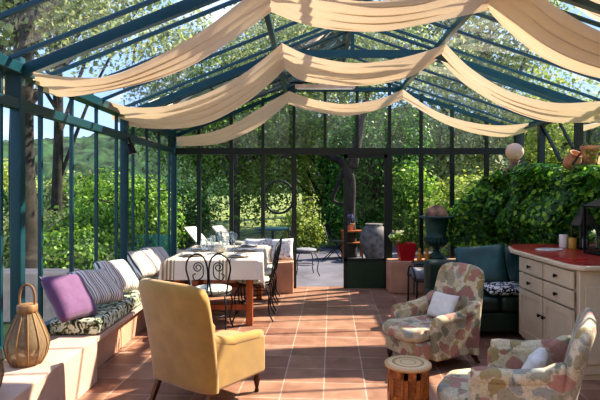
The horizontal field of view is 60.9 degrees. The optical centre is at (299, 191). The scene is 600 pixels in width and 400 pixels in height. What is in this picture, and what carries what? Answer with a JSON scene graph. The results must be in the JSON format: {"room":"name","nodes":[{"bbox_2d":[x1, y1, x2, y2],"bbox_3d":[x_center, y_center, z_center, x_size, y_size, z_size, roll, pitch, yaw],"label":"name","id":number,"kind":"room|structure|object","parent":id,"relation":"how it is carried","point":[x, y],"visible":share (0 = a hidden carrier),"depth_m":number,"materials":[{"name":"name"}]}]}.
{"room":"sunroom","nodes":[
{"label":"sunroom","id":0,"kind":"room"},
{"bbox_2d":[0,53,177,360],"bbox_3d":[-2.063,0.260,3.203,0.120,2.480,9.608,0,0,1],"label":"wall","id":1,"kind":"structure","parent":0,"point":[12,85],"depth_m":4.06,"materials":[{"name":"teal paint"}]},
{"bbox_2d":[126,137,136,154],"bbox_3d":[-1.898,-0.520,5.750,0.129,0.213,0.122,0,0,0],"label":"wall spotlight","id":2,"kind":"object","parent":1,"relation":"attached to","point":[130,147],"visible":1,"depth_m":5.70,"materials":[{"name":"black metal"}]},
{"bbox_2d":[0,0,599,136],"bbox_3d":[0.636,-1.397,3.199,5.587,1.148,9.598,0,0,0],"label":"roof frame","id":3,"kind":"structure","parent":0,"point":[328,44],"depth_m":5.64,"materials":[{"name":"teal paint"}]},
{"bbox_2d":[33,0,599,96],"bbox_3d":[0.729,-1.302,3.875,5.875,1.063,0.750,0,0,0],"label":"drape","id":4,"kind":"object","parent":3,"relation":"hanging from","point":[551,33],"visible":0.97,"depth_m":3.92,"materials":[{"name":"fabric"}]},
{"bbox_2d":[290,81,354,89],"bbox_3d":[0.358,-1.536,7.350,1.000,0.117,0.100,0,0,0],"label":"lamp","id":5,"kind":"object","parent":3,"relation":"hanging from","point":[298,86],"visible":0.75,"depth_m":7.30,"materials":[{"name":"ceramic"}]},
{"bbox_2d":[176,89,528,145],"bbox_3d":[0.797,-1.094,7.585,5.367,0.782,0.470,0,0,0],"label":"drape","id":6,"kind":"object","parent":3,"relation":"hanging from","point":[260,116],"visible":1,"depth_m":7.62,"materials":[{"name":"fabric"}]},
{"bbox_2d":[109,43,599,128],"bbox_3d":[0.842,-1.168,5.650,6.145,0.844,0.800,0,0,0],"label":"drape","id":7,"kind":"object","parent":3,"relation":"hanging from","point":[213,105],"visible":0.97,"depth_m":5.60,"materials":[{"name":"fabric"}]},
{"bbox_2d":[78,287,599,399],"bbox_3d":[0.538,1.540,3.145,5.990,0.080,9.890,0,0,0],"label":"floor","id":8,"kind":"structure","parent":0,"point":[322,343],"depth_m":4.65,"materials":[{"name":"tile"}]},
{"bbox_2d":[0,338,96,399],"bbox_3d":[-1.863,1.325,1.225,0.527,0.350,5.610,0,0,0],"label":"ledge","id":9,"kind":"object","parent":8,"relation":"on","point":[68,370],"visible":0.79,"depth_m":3.48,"materials":[{"name":"pink paint"}]},
{"bbox_2d":[0,358,4,386],"bbox_3d":[-1.800,0.877,2.820,0.289,0.553,0.289,0,0,0],"label":"wicker lantern","id":10,"kind":"object","parent":9,"relation":"on","point":[1,362],"visible":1,"depth_m":2.88,"materials":[{"name":"brown"}]},
{"bbox_2d":[3,283,50,367],"bbox_3d":[-1.830,0.883,3.420,0.283,0.542,0.283,0,0,0],"label":"wicker lantern","id":11,"kind":"object","parent":9,"relation":"on","point":[16,359],"visible":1,"depth_m":3.36,"materials":[{"name":"brown"}]},
{"bbox_2d":[22,314,42,350],"bbox_3d":[-1.954,1.013,3.720,0.154,0.274,0.137,0,0,-23],"label":"candle","id":12,"kind":"object","parent":11,"relation":"in","point":[32,320],"visible":0.12,"depth_m":3.69,"materials":[{"name":"white wax"}]},
{"bbox_2d":[47,280,188,368],"bbox_3d":[-1.808,1.325,5.973,0.417,0.350,3.875,0,0,0],"label":"window bench","id":13,"kind":"object","parent":8,"relation":"on","point":[113,338],"visible":0.23,"depth_m":4.73,"materials":[{"name":"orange paint"}]},
{"bbox_2d":[49,291,141,334],"bbox_3d":[-1.810,1.087,4.690,0.410,0.123,1.220,0,0,0],"label":"bench cushion","id":14,"kind":"object","parent":13,"relation":"on","point":[108,314],"visible":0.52,"depth_m":4.17,"materials":[{"name":"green fabric"}]},
{"bbox_2d":[39,273,97,322],"bbox_3d":[-1.860,0.846,4.130,0.294,0.375,0.440,0,0,18],"label":"pillow","id":15,"kind":"object","parent":14,"relation":"on","point":[69,296],"visible":1,"depth_m":4.02,"materials":[{"name":"fabric"}]},
{"bbox_2d":[67,269,125,304],"bbox_3d":[-1.830,0.852,4.600,0.321,0.307,0.435,0,0,26],"label":"striped pillow","id":16,"kind":"object","parent":14,"relation":"on","point":[100,284],"visible":0.75,"depth_m":4.55,"materials":[{"name":"fabric"}]},
{"bbox_2d":[92,259,138,291],"bbox_3d":[-1.830,0.842,5.120,0.313,0.327,0.426,0,0,27],"label":"striped pillow","id":17,"kind":"object","parent":14,"relation":"on","point":[120,271],"visible":0.72,"depth_m":5.07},
{"bbox_2d":[133,277,172,290],"bbox_3d":[-1.798,1.087,5.905,0.386,0.123,1.190,0,0,0],"label":"bench cushion","id":18,"kind":"object","parent":13,"relation":"on","point":[137,277],"visible":0.06,"depth_m":6.04,"materials":[{"name":"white fabric"}]},
{"bbox_2d":[127,250,159,278],"bbox_3d":[-1.820,0.843,5.960,0.306,0.322,0.447,0,0,24],"label":"striped pillow","id":19,"kind":"object","parent":18,"relation":"on","point":[143,263],"visible":0.94,"depth_m":5.85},
{"bbox_3d":[-1.786,1.087,6.980,0.363,0.123,0.940,0,0,0],"label":"bench cushion","id":20,"kind":"object","parent":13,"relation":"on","visible":0},
{"bbox_2d":[139,247,169,263],"bbox_3d":[-1.800,0.850,6.460,0.297,0.317,0.434,0,0,25],"label":"striped pillow","id":21,"kind":"object","parent":20,"relation":"on","point":[159,253],"visible":0.34,"depth_m":6.42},
{"bbox_2d":[138,278,264,399],"bbox_3d":[-0.674,1.047,3.728,0.693,0.907,0.870,0,0,37],"label":"armchair","id":22,"kind":"object","parent":8,"relation":"on","point":[187,353],"visible":1,"depth_m":3.42,"materials":[{"name":"yellow fabric"}]},
{"bbox_2d":[214,330,241,335],"bbox_3d":[-0.587,1.170,3.844,0.468,0.110,0.579,0,0,37],"label":"seat cushion","id":23,"kind":"object","parent":22,"relation":"on","point":[223,332],"depth_m":4.05,"materials":[{"name":"yellow fabric"}]},
{"bbox_2d":[185,253,233,329],"bbox_3d":[-0.930,1.056,5.392,0.467,0.878,0.521,0,0,0],"label":"chair","id":24,"kind":"object","parent":8,"relation":"on","point":[189,257],"visible":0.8,"depth_m":5.18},
{"bbox_2d":[196,284,231,294],"bbox_3d":[-0.930,1.029,5.430,0.410,0.062,0.410,0,0,0],"label":"seat cushion","id":25,"kind":"object","parent":24,"relation":"on","point":[216,288],"visible":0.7,"depth_m":5.34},
{"bbox_2d":[174,280,261,325],"bbox_3d":[-0.975,1.130,6.440,0.990,0.740,1.520,0,0,0],"label":"dining table","id":26,"kind":"object","parent":8,"relation":"on","point":[248,306],"visible":0.2,"depth_m":5.74,"materials":[{"name":"red wood"}]},
{"bbox_2d":[158,245,272,286],"bbox_3d":[-0.975,0.905,6.440,1.185,0.309,1.715,0,0,0],"label":"tablecloth","id":27,"kind":"object","parent":26,"relation":"on","point":[252,267],"visible":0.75,"depth_m":5.65,"materials":[{"name":"fabric"}]},
{"bbox_2d":[214,241,226,252],"bbox_3d":[-0.985,0.678,6.300,0.164,0.142,0.164,0,0,0],"label":"sugar bowl","id":28,"kind":"object","parent":27,"relation":"on","point":[218,247],"visible":0.95,"depth_m":6.24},
{"bbox_2d":[228,254,250,257],"bbox_3d":[-0.700,0.740,5.900,0.274,0.019,0.274,0,0,0],"label":"dinner plate","id":29,"kind":"object","parent":27,"relation":"on","point":[229,254],"visible":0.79,"depth_m":5.84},
{"bbox_2d":[230,253,248,255],"bbox_3d":[-0.700,0.727,5.900,0.200,0.039,0.100,0,0,17],"label":"napkin","id":30,"kind":"object","parent":29,"relation":"on","point":[235,254],"visible":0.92,"depth_m":5.88,"materials":[{"name":"white fabric"}]},
{"bbox_2d":[236,248,256,251],"bbox_3d":[-0.680,0.740,6.460,0.274,0.019,0.274,0,0,0],"label":"dinner plate","id":31,"kind":"object","parent":27,"relation":"on","point":[246,248],"visible":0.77,"depth_m":6.44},
{"bbox_2d":[238,247,254,250],"bbox_3d":[-0.680,0.727,6.460,0.200,0.039,0.100,0,0,-23],"label":"napkin","id":32,"kind":"object","parent":31,"relation":"on","point":[251,248],"visible":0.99,"depth_m":6.44,"materials":[{"name":"white fabric"}]},
{"bbox_2d":[192,260,293,292],"bbox_3d":[-0.850,1.272,7.725,1.500,0.455,0.390,0,0,0],"label":"bench","id":33,"kind":"object","parent":8,"relation":"on","point":[285,269],"visible":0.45,"depth_m":7.53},
{"bbox_2d":[244,238,269,245],"bbox_3d":[-0.660,0.876,7.780,0.400,0.330,0.164,0,0,0],"label":"cushion","id":34,"kind":"object","parent":33,"relation":"on","point":[246,241],"visible":0.3,"depth_m":7.76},
{"bbox_2d":[267,238,292,260],"bbox_3d":[-0.300,0.876,7.780,0.401,0.330,0.164,0,0,-1],"label":"cushion","id":35,"kind":"object","parent":33,"relation":"on","point":[286,253],"visible":0.72,"depth_m":7.73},
{"bbox_2d":[232,243,277,321],"bbox_3d":[-0.522,1.056,6.050,0.521,0.878,0.467,0,0,0],"label":"chair","id":36,"kind":"object","parent":8,"relation":"on","point":[276,248],"visible":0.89,"depth_m":5.89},
{"bbox_2d":[236,275,269,283],"bbox_3d":[-0.560,1.029,6.050,0.410,0.062,0.410,0,0,0],"label":"seat cushion","id":37,"kind":"object","parent":36,"relation":"on","point":[266,278],"visible":0.35,"depth_m":5.89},
{"bbox_2d":[239,239,280,310],"bbox_3d":[-0.512,1.056,6.580,0.521,0.878,0.467,0,0,0],"label":"chair","id":38,"kind":"object","parent":8,"relation":"on","point":[272,287],"visible":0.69,"depth_m":6.42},
{"bbox_2d":[264,269,270,275],"bbox_3d":[-0.550,1.029,6.580,0.410,0.062,0.410,0,0,0],"label":"seat cushion","id":39,"kind":"object","parent":38,"relation":"on","point":[266,271],"visible":0.2,"depth_m":6.47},
{"bbox_2d":[244,236,282,301],"bbox_3d":[-0.502,1.056,7.100,0.521,0.878,0.467,0,0,0],"label":"chair","id":40,"kind":"object","parent":8,"relation":"on","point":[275,281],"visible":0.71,"depth_m":6.93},
{"bbox_2d":[385,355,431,399],"bbox_3d":[0.667,1.274,3.150,0.286,0.451,0.286,0,0,0],"label":"side table","id":41,"kind":"object","parent":8,"relation":"on","point":[407,375],"visible":1,"depth_m":3.07,"materials":[{"name":"orange wood"}]},
{"bbox_2d":[407,265,423,300],"bbox_3d":[1.773,1.237,6.750,0.629,0.527,0.538,0,0,0],"label":"chair","id":42,"kind":"object","parent":8,"relation":"on","point":[408,274],"visible":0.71,"depth_m":6.64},
{"bbox_2d":[409,267,423,279],"bbox_3d":[1.780,1.080,6.750,0.580,0.100,0.500,0,0,0],"label":"seat cushion","id":43,"kind":"object","parent":42,"relation":"on","point":[419,271],"visible":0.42,"depth_m":6.61,"materials":[{"name":"grey fabric"}]},
{"bbox_2d":[411,261,424,294],"bbox_3d":[1.960,1.256,7.330,0.660,0.488,0.260,0,0,0],"label":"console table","id":44,"kind":"object","parent":8,"relation":"on","point":[417,263],"visible":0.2,"depth_m":7.42,"materials":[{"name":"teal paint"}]},
{"bbox_2d":[386,258,455,292],"bbox_3d":[2.232,1.265,7.725,1.796,0.470,0.390,0,0,0],"label":"ledge","id":45,"kind":"object","parent":8,"relation":"on","point":[396,270],"visible":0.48,"depth_m":7.53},
{"bbox_2d":[388,230,416,260],"bbox_3d":[1.532,0.799,7.711,0.415,0.462,0.288,0,0,0],"label":"flower pot","id":46,"kind":"object","parent":45,"relation":"on","point":[406,250],"visible":1,"depth_m":7.61,"materials":[{"name":"red ceramic"}]},
{"bbox_2d":[416,248,422,260],"bbox_3d":[1.780,0.930,7.600,0.082,0.200,0.080,0,0,44],"label":"figurine","id":47,"kind":"object","parent":45,"relation":"on","point":[419,255],"visible":0.98,"depth_m":7.58,"materials":[{"name":"orange ceramic"}]},
{"bbox_2d":[423,248,430,260],"bbox_3d":[1.893,0.930,7.600,0.082,0.200,0.080,0,0,44],"label":"figurine","id":48,"kind":"object","parent":45,"relation":"on","point":[427,256],"visible":0.89,"depth_m":7.58,"materials":[{"name":"metal"}]},
{"bbox_2d":[418,215,454,258],"bbox_3d":[2.047,0.694,7.660,0.544,0.672,0.544,0,0,0],"label":"urn","id":49,"kind":"object","parent":45,"relation":"on","point":[436,227],"visible":0.92,"depth_m":7.53,"materials":[{"name":"green metal"}]},
{"bbox_2d":[425,205,447,216],"bbox_3d":[2.047,0.355,7.660,0.330,0.330,0.330,0,0,0],"label":"stone ball","id":50,"kind":"object","parent":49,"relation":"in","point":[434,210],"visible":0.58,"depth_m":7.54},
{"bbox_2d":[382,262,484,362],"bbox_3d":[1.173,1.082,4.551,0.880,0.837,0.642,0,0,-29],"label":"floral armchair","id":51,"kind":"object","parent":8,"relation":"on","point":[409,331],"visible":0.79,"depth_m":4.39,"materials":[{"name":"fabric"}]},
{"bbox_2d":[382,314,433,342],"bbox_3d":[1.046,1.195,4.481,0.589,0.110,0.467,0,0,-29],"label":"seat cushion","id":52,"kind":"object","parent":51,"relation":"on","point":[406,328],"depth_m":4.34,"materials":[{"name":"fabric"}]},
{"bbox_2d":[426,290,458,317],"bbox_3d":[1.280,1.026,4.580,0.154,0.225,0.301,0,0,-29],"label":"pillow","id":53,"kind":"object","parent":51,"relation":"on","point":[441,303],"visible":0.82,"depth_m":4.54,"materials":[{"name":"white fabric"}]},
{"bbox_2d":[424,259,518,331],"bbox_3d":[2.065,1.140,5.580,1.270,0.720,0.800,0,0,0],"label":"leather sofa","id":54,"kind":"object","parent":8,"relation":"on","point":[500,313],"visible":0.27,"depth_m":5.21,"materials":[{"name":"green leather"}]},
{"bbox_2d":[426,287,498,311],"bbox_3d":[1.735,1.155,5.510,0.610,0.150,0.660,0,0,0],"label":"seat cushion","id":55,"kind":"object","parent":54,"relation":"on","point":[490,303],"depth_m":5.19,"materials":[{"name":"fabric"}]},
{"bbox_2d":[453,243,509,282],"bbox_3d":[2.030,0.832,5.699,0.602,0.526,0.268,0,0,13],"label":"leather cushion","id":56,"kind":"object","parent":54,"relation":"on","point":[490,259],"visible":0.64,"depth_m":5.64,"materials":[{"name":"leather"}]},
{"bbox_2d":[484,289,518,311],"bbox_3d":[2.355,1.155,5.510,0.610,0.150,0.660,0,0,0],"label":"seat cushion","id":57,"kind":"object","parent":54,"relation":"on","point":[507,303],"depth_m":5.19,"materials":[{"name":"fabric"}]},
{"bbox_2d":[484,281,520,294],"bbox_3d":[2.160,1.012,5.360,0.460,0.118,0.256,0,0,-4],"label":"patterned cushion","id":58,"kind":"object","parent":54,"relation":"on","point":[509,287],"visible":0.81,"depth_m":5.27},
{"bbox_2d":[505,246,520,281],"bbox_3d":[2.450,0.833,5.670,0.581,0.498,0.266,0,0,13],"label":"leather cushion","id":59,"kind":"object","parent":54,"relation":"on","point":[512,260],"visible":0.2,"depth_m":5.62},
{"bbox_2d":[437,307,597,399],"bbox_3d":[1.274,1.087,3.035,0.860,0.827,0.722,0,0,30],"label":"floral armchair","id":60,"kind":"object","parent":8,"relation":"on","point":[503,378],"visible":0.98,"depth_m":2.77,"materials":[{"name":"fabric"}]},
{"bbox_2d":[437,368,470,399],"bbox_3d":[1.149,1.225,3.108,0.569,0.110,0.547,0,0,30],"label":"seat cushion","id":61,"kind":"object","parent":60,"relation":"on","point":[454,386],"depth_m":3.08,"materials":[{"name":"fabric"}]},
{"bbox_2d":[521,348,547,368],"bbox_3d":[1.380,1.051,3.030,0.160,0.208,0.280,0,0,30],"label":"pillow","id":62,"kind":"object","parent":60,"relation":"on","point":[538,358],"visible":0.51,"depth_m":2.95,"materials":[{"name":"white fabric"}]},
{"bbox_2d":[446,161,599,247],"bbox_3d":[2.791,0.534,5.247,1.104,1.902,5.367,0,0,0],"label":"ivy","id":63,"kind":"object","parent":8,"relation":"on","point":[530,204],"visible":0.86,"depth_m":6.42,"materials":[{"name":"green plant"}]},
{"bbox_2d":[503,143,523,174],"bbox_3d":[3.070,-0.475,7.300,0.260,0.450,0.250,0,0,0],"label":"ball finial","id":64,"kind":"object","parent":63,"relation":"on","point":[514,152],"visible":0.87,"depth_m":7.23,"materials":[{"name":"stone"}]},
{"bbox_2d":[563,150,581,169],"bbox_3d":[3.184,-0.369,5.950,0.191,0.248,0.237,0,0,0],"label":"jar","id":65,"kind":"object","parent":63,"relation":"on","point":[569,159],"visible":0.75,"depth_m":5.91,"materials":[{"name":"ceramic"}]},
{"bbox_2d":[580,142,599,164],"bbox_3d":[3.171,-0.428,5.545,0.225,0.256,0.211,0,0,0],"label":"terracotta pot","id":66,"kind":"object","parent":63,"relation":"on","point":[589,153],"visible":1,"depth_m":5.49,"materials":[{"name":"ceramic"}]},
{"bbox_2d":[508,244,599,379],"bbox_3d":[2.614,1.040,4.875,0.932,0.921,1.730,0,0,0],"label":"sideboard","id":67,"kind":"object","parent":8,"relation":"on","point":[553,292],"visible":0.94,"depth_m":4.43,"materials":[{"name":"beige paint"}]},
{"bbox_2d":[535,248,562,250],"bbox_3d":[2.481,0.572,5.082,0.280,0.012,0.180,0,0,-10],"label":"serving tray","id":68,"kind":"object","parent":67,"relation":"on","point":[538,249],"visible":1,"depth_m":5.02,"materials":[{"name":"white ceramic"}]},
{"bbox_2d":[508,246,599,270],"bbox_3d":[2.615,0.605,4.875,0.930,0.040,1.730,0,0,0],"label":"countertop","id":69,"kind":"structure","parent":67,"relation":"on","point":[542,259],"depth_m":4.31,"materials":[{"name":"tile"}]},
{"bbox_2d":[559,234,567,247],"bbox_3d":[2.744,0.510,5.311,0.084,0.135,0.084,0,0,0],"label":"candle","id":70,"kind":"object","parent":67,"relation":"on","point":[563,238],"visible":0.99,"depth_m":5.28,"materials":[{"name":"white wax"}]},
{"bbox_2d":[568,237,576,248],"bbox_3d":[2.788,0.523,5.217,0.076,0.110,0.076,0,0,0],"label":"candle","id":71,"kind":"object","parent":67,"relation":"on","point":[572,242],"visible":1,"depth_m":5.19,"materials":[{"name":"wax"}]},
{"bbox_2d":[571,206,597,249],"bbox_3d":[2.900,0.339,5.200,0.180,0.478,0.180,0,0,0],"label":"glass lantern","id":72,"kind":"object","parent":67,"relation":"on","point":[592,234],"visible":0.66,"depth_m":5.16,"materials":[{"name":"grey metal"}]},
{"bbox_2d":[583,198,599,255],"bbox_3d":[2.820,0.289,4.720,0.250,0.578,0.250,0,0,-6],"label":"glass lantern","id":73,"kind":"object","parent":67,"relation":"on","point":[596,203],"visible":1,"depth_m":4.82,"materials":[{"name":"black metal"}]},
{"bbox_2d":[174,83,523,287],"bbox_3d":[0.755,-0.184,7.970,5.450,3.368,0.100,0,0,0],"label":"wall","id":74,"kind":"structure","parent":0,"point":[486,151],"depth_m":7.94,"materials":[{"name":"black metal"}]},
{"bbox_2d":[343,154,386,287],"bbox_3d":[1.022,0.455,7.949,0.682,2.090,0.093,0,0,0],"label":"door","id":75,"kind":"structure","parent":74,"relation":"in","point":[357,272],"depth_m":7.94,"materials":[{"name":"green metal"}]},
{"bbox_2d":[508,116,599,245],"bbox_3d":[3.315,0.240,3.185,0.330,2.520,9.572,0,0,0],"label":"wall","id":76,"kind":"structure","parent":0,"point":[588,131],"depth_m":6.17,"materials":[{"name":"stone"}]},
{"bbox_2d":[540,122,573,161],"bbox_3d":[3.525,-0.690,6.700,0.300,0.535,0.960,0,0,0],"label":"beam","id":77,"kind":"structure","parent":76,"relation":"in","point":[548,137],"depth_m":7.14,"materials":[{"name":"green metal"}]},
{"label":"outside","id":78,"kind":"structure","parent":0,"visible":0},
{"bbox_2d":[3,193,425,360],"bbox_3d":[-30.000,6.670,25.000,180.000,12.964,130.000,0,0,0],"label":"ground","id":79,"kind":"structure","parent":78,"point":[247,232],"depth_m":19.89,"materials":[{"name":"plant"}]},
{"bbox_2d":[3,188,8,251],"bbox_3d":[-11.109,1.163,17.032,4.252,3.191,4.317,0,0,0],"label":"tree","id":80,"kind":"object","parent":79,"relation":"on","point":[4,193],"visible":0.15,"depth_m":16.78,"materials":[{"name":"green plant"}]},
{"bbox_2d":[3,159,66,205],"bbox_3d":[-13.979,0.809,24.011,6.617,4.867,5.512,0,0,0],"label":"tree","id":81,"kind":"object","parent":79,"relation":"on","point":[5,170],"visible":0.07,"depth_m":23.34,"materials":[{"name":"green plant"}]},
{"bbox_2d":[3,268,79,321],"bbox_3d":[-3.500,1.300,6.450,1.300,0.620,0.350,0,0,0],"label":"wall","id":82,"kind":"structure","parent":79,"relation":"on","point":[31,274],"depth_m":6.28,"materials":[{"name":"concrete"}]},
{"bbox_2d":[3,203,90,267],"bbox_3d":[-5.340,1.002,10.334,2.476,1.556,2.045,0,0,0],"label":"bush","id":83,"kind":"object","parent":79,"relation":"on","point":[46,220],"visible":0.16,"depth_m":9.80,"materials":[{"name":"green plant"}]},
{"bbox_2d":[6,222,114,269],"bbox_3d":[-4.054,1.144,8.690,1.550,1.238,1.228,0,0,3],"label":"bush","id":84,"kind":"object","parent":79,"relation":"on","point":[59,251],"visible":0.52,"depth_m":8.49,"materials":[{"name":"green plant"}]},
{"bbox_2d":[3,165,167,228],"bbox_3d":[-6.311,0.535,15.550,4.755,2.744,4.049,0,0,0],"label":"tree","id":85,"kind":"object","parent":79,"relation":"on","point":[46,196],"visible":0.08,"depth_m":14.65,"materials":[{"name":"green plant"}]},
{"bbox_2d":[43,202,144,269],"bbox_3d":[-3.998,1.007,9.988,2.012,1.651,1.757,0,0,0],"label":"bush","id":86,"kind":"object","parent":79,"relation":"on","point":[107,230],"visible":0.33,"depth_m":9.83,"materials":[{"name":"green plant"}]},
{"bbox_2d":[6,0,181,219],"bbox_3d":[-6.582,-3.486,13.360,7.355,10.432,6.297,0,0,0],"label":"tree","id":87,"kind":"object","parent":79,"relation":"on","point":[59,167],"visible":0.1,"depth_m":13.36,"materials":[{"name":"green plant"}]},
{"bbox_2d":[0,0,221,267],"bbox_3d":[-3.813,-1.655,7.277,6.075,6.779,5.239,0,0,0],"label":"tree","id":88,"kind":"object","parent":79,"relation":"on","point":[20,28],"visible":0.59,"depth_m":7.40,"materials":[{"name":"green plant"}]},
{"bbox_2d":[56,168,188,252],"bbox_3d":[-4.303,0.598,12.574,3.091,2.360,3.108,0,0,0],"label":"bush","id":89,"kind":"object","parent":79,"relation":"on","point":[107,196],"visible":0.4,"depth_m":12.29,"materials":[{"name":"green plant"}]},
{"bbox_2d":[155,179,227,247],"bbox_3d":[-3.391,0.747,14.302,2.675,2.231,1.449,0,0,0],"label":"bush","id":90,"kind":"object","parent":79,"relation":"on","point":[190,214],"visible":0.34,"depth_m":14.21,"materials":[{"name":"green plant"}]},
{"bbox_2d":[115,2,282,228],"bbox_3d":[-3.521,-2.688,18.531,6.135,8.854,5.104,0,0,0],"label":"tree","id":91,"kind":"object","parent":79,"relation":"on","point":[162,84],"visible":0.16,"depth_m":18.00,"materials":[{"name":"green plant"}]},
{"bbox_2d":[134,49,322,237],"bbox_3d":[-2.212,-1.607,17.058,6.390,6.679,4.427,0,0,0],"label":"tree","id":92,"kind":"object","parent":79,"relation":"on","point":[238,170],"visible":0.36,"depth_m":16.76,"materials":[{"name":"green plant"}]},
{"bbox_2d":[276,196,326,251],"bbox_3d":[0.046,0.931,13.202,1.340,1.699,1.061,0,0,-3],"label":"bush","id":93,"kind":"object","parent":79,"relation":"on","point":[311,237],"visible":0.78,"depth_m":13.04,"materials":[{"name":"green plant"}]},
{"bbox_2d":[203,0,419,216],"bbox_3d":[0.575,-3.959,22.054,9.323,11.387,6.559,0,0,0],"label":"tree","id":94,"kind":"object","parent":79,"relation":"on","point":[273,18],"visible":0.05,"depth_m":21.70,"materials":[{"name":"green plant"}]},
{"bbox_2d":[226,59,416,225],"bbox_3d":[0.832,-1.576,18.057,6.823,6.816,3.987,0,0,0],"label":"tree","id":95,"kind":"object","parent":79,"relation":"on","point":[319,203],"visible":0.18,"depth_m":17.66,"materials":[{"name":"green plant"}]},
{"bbox_2d":[208,0,479,257],"bbox_3d":[1.018,-1.467,12.002,6.450,6.240,3.387,0,0,0],"label":"tree","id":96,"kind":"object","parent":79,"relation":"on","point":[352,163],"visible":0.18,"depth_m":11.91,"materials":[{"name":"green plant"}]},
{"bbox_2d":[309,195,394,248],"bbox_3d":[1.469,0.961,14.201,2.460,1.738,1.568,0,0,0],"label":"bush","id":97,"kind":"object","parent":79,"relation":"on","point":[335,214],"visible":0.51,"depth_m":14.04,"materials":[{"name":"green plant"}]},
{"bbox_2d":[311,94,437,243],"bbox_3d":[2.200,-0.585,15.441,3.785,4.637,3.038,0,0,0],"label":"tree","id":98,"kind":"object","parent":79,"relation":"on","point":[371,188],"visible":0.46,"depth_m":14.94,"materials":[{"name":"green plant"}]},
{"bbox_2d":[375,160,449,248],"bbox_3d":[3.208,0.523,14.022,2.344,2.815,1.569,0,0,0],"label":"bush","id":99,"kind":"object","parent":79,"relation":"on","point":[411,194],"visible":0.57,"depth_m":13.86,"materials":[{"name":"green plant"}]},
{"bbox_2d":[339,155,503,219],"bbox_3d":[5.000,0.030,20.460,7.000,3.992,2.566,0,0,0],"label":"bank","id":100,"kind":"object","parent":79,"relation":"on","point":[499,156],"visible":0.01,"depth_m":21.04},
{"bbox_2d":[340,40,545,229],"bbox_3d":[4.939,-1.667,17.964,7.158,6.835,4.537,0,0,0],"label":"tree","id":101,"kind":"object","parent":79,"relation":"on","point":[441,168],"visible":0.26,"depth_m":16.92,"materials":[{"name":"green plant"}]},
{"bbox_2d":[407,169,495,255],"bbox_3d":[4.144,0.698,12.301,2.961,2.504,1.919,0,0,0],"label":"bush","id":102,"kind":"object","parent":79,"relation":"on","point":[445,201],"visible":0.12,"depth_m":12.39,"materials":[{"name":"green plant"}]},
{"bbox_2d":[365,0,586,179],"bbox_3d":[6.728,-4.269,20.115,8.776,11.986,5.626,0,0,0],"label":"tree","id":103,"kind":"object","parent":79,"relation":"on","point":[515,59],"visible":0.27,"depth_m":19.02,"materials":[{"name":"green plant"}]},
{"bbox_2d":[489,59,599,168],"bbox_3d":[8.534,-1.323,16.583,4.327,6.094,4.080,0,0,-3],"label":"tree","id":104,"kind":"object","parent":79,"relation":"on","point":[561,144],"visible":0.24,"depth_m":16.21,"materials":[{"name":"green plant"}]},
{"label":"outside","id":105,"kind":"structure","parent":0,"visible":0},
{"bbox_2d":[265,180,291,213],"bbox_3d":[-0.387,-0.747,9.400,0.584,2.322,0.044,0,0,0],"label":"ring","id":106,"kind":"object","parent":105,"point":[274,181],"visible":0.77,"depth_m":9.38,"materials":[{"name":"black metal"}]},
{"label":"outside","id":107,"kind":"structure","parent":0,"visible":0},
{"bbox_2d":[3,105,573,200],"bbox_3d":[0.000,-5.284,72.765,251.141,27.210,114.471,0,0,0],"label":"hills","id":108,"kind":"structure","parent":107,"point":[84,146],"depth_m":82.92,"materials":[{"name":"plant"}]},
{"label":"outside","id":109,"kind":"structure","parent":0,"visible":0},
{"bbox_2d":[136,246,455,286],"bbox_3d":[1.250,1.530,11.295,11.500,0.001,6.410,0,0,0],"label":"patio","id":110,"kind":"structure","parent":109,"point":[330,269],"depth_m":10.34,"materials":[{"name":"concrete"}]},
{"bbox_2d":[184,226,234,244],"bbox_3d":[-2.250,1.204,12.600,1.260,0.652,0.420,0,0,30],"label":"lounger","id":111,"kind":"object","parent":110,"relation":"on","point":[192,231],"visible":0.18,"depth_m":12.72,"materials":[{"name":"white fabric"}]},
{"bbox_2d":[212,225,243,243],"bbox_3d":[-1.620,1.204,13.000,1.260,0.652,0.420,0,0,30],"label":"lounger","id":112,"kind":"object","parent":110,"relation":"on","point":[220,228],"visible":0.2,"depth_m":13.14,"materials":[{"name":"white fabric"}]},
{"bbox_2d":[254,227,290,238],"bbox_3d":[-0.620,1.172,11.600,0.860,0.716,0.860,0,0,0],"label":"garden table","id":113,"kind":"object","parent":110,"relation":"on","point":[272,229],"visible":0.56,"depth_m":11.38,"materials":[{"name":"teal paint"}]},
{"bbox_2d":[288,227,319,275],"bbox_3d":[0.064,1.086,9.340,0.521,0.878,0.467,0,0,-15],"label":"chair","id":114,"kind":"object","parent":110,"relation":"on","point":[290,234],"visible":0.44,"depth_m":9.23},
{"bbox_2d":[297,247,315,252],"bbox_3d":[0.100,1.059,9.350,0.410,0.062,0.410,0,0,0],"label":"seat cushion","id":115,"kind":"object","parent":114,"relation":"on","point":[303,249],"visible":0.86,"depth_m":9.20,"materials":[{"name":"grey fabric"}]},
{"bbox_2d":[322,221,343,260],"bbox_3d":[0.790,1.107,11.604,0.478,0.861,0.424,0,0,20],"label":"folding chair","id":116,"kind":"object","parent":110,"relation":"on","point":[324,225],"visible":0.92,"depth_m":11.53,"materials":[{"name":"black metal"}]},
{"bbox_2d":[341,230,362,258],"bbox_3d":[1.213,1.215,11.900,0.500,0.640,0.400,0,0,0],"label":"shelf","id":117,"kind":"object","parent":110,"relation":"on","point":[342,231],"visible":0.56,"depth_m":11.73,"materials":[{"name":"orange wood"}]},
{"bbox_2d":[347,213,355,230],"bbox_3d":[1.161,0.682,11.897,0.288,0.426,0.266,0,0,0],"label":"pot","id":118,"kind":"object","parent":117,"relation":"on","point":[349,220],"visible":0.8,"depth_m":11.82,"materials":[{"name":"ceramic"}]},
{"bbox_2d":[359,223,383,257],"bbox_3d":[1.669,1.120,11.500,0.660,0.820,0.660,0,0,0],"label":"clay jar","id":119,"kind":"object","parent":110,"relation":"on","point":[371,238],"visible":0.86,"depth_m":11.26,"materials":[{"name":"ceramic"}]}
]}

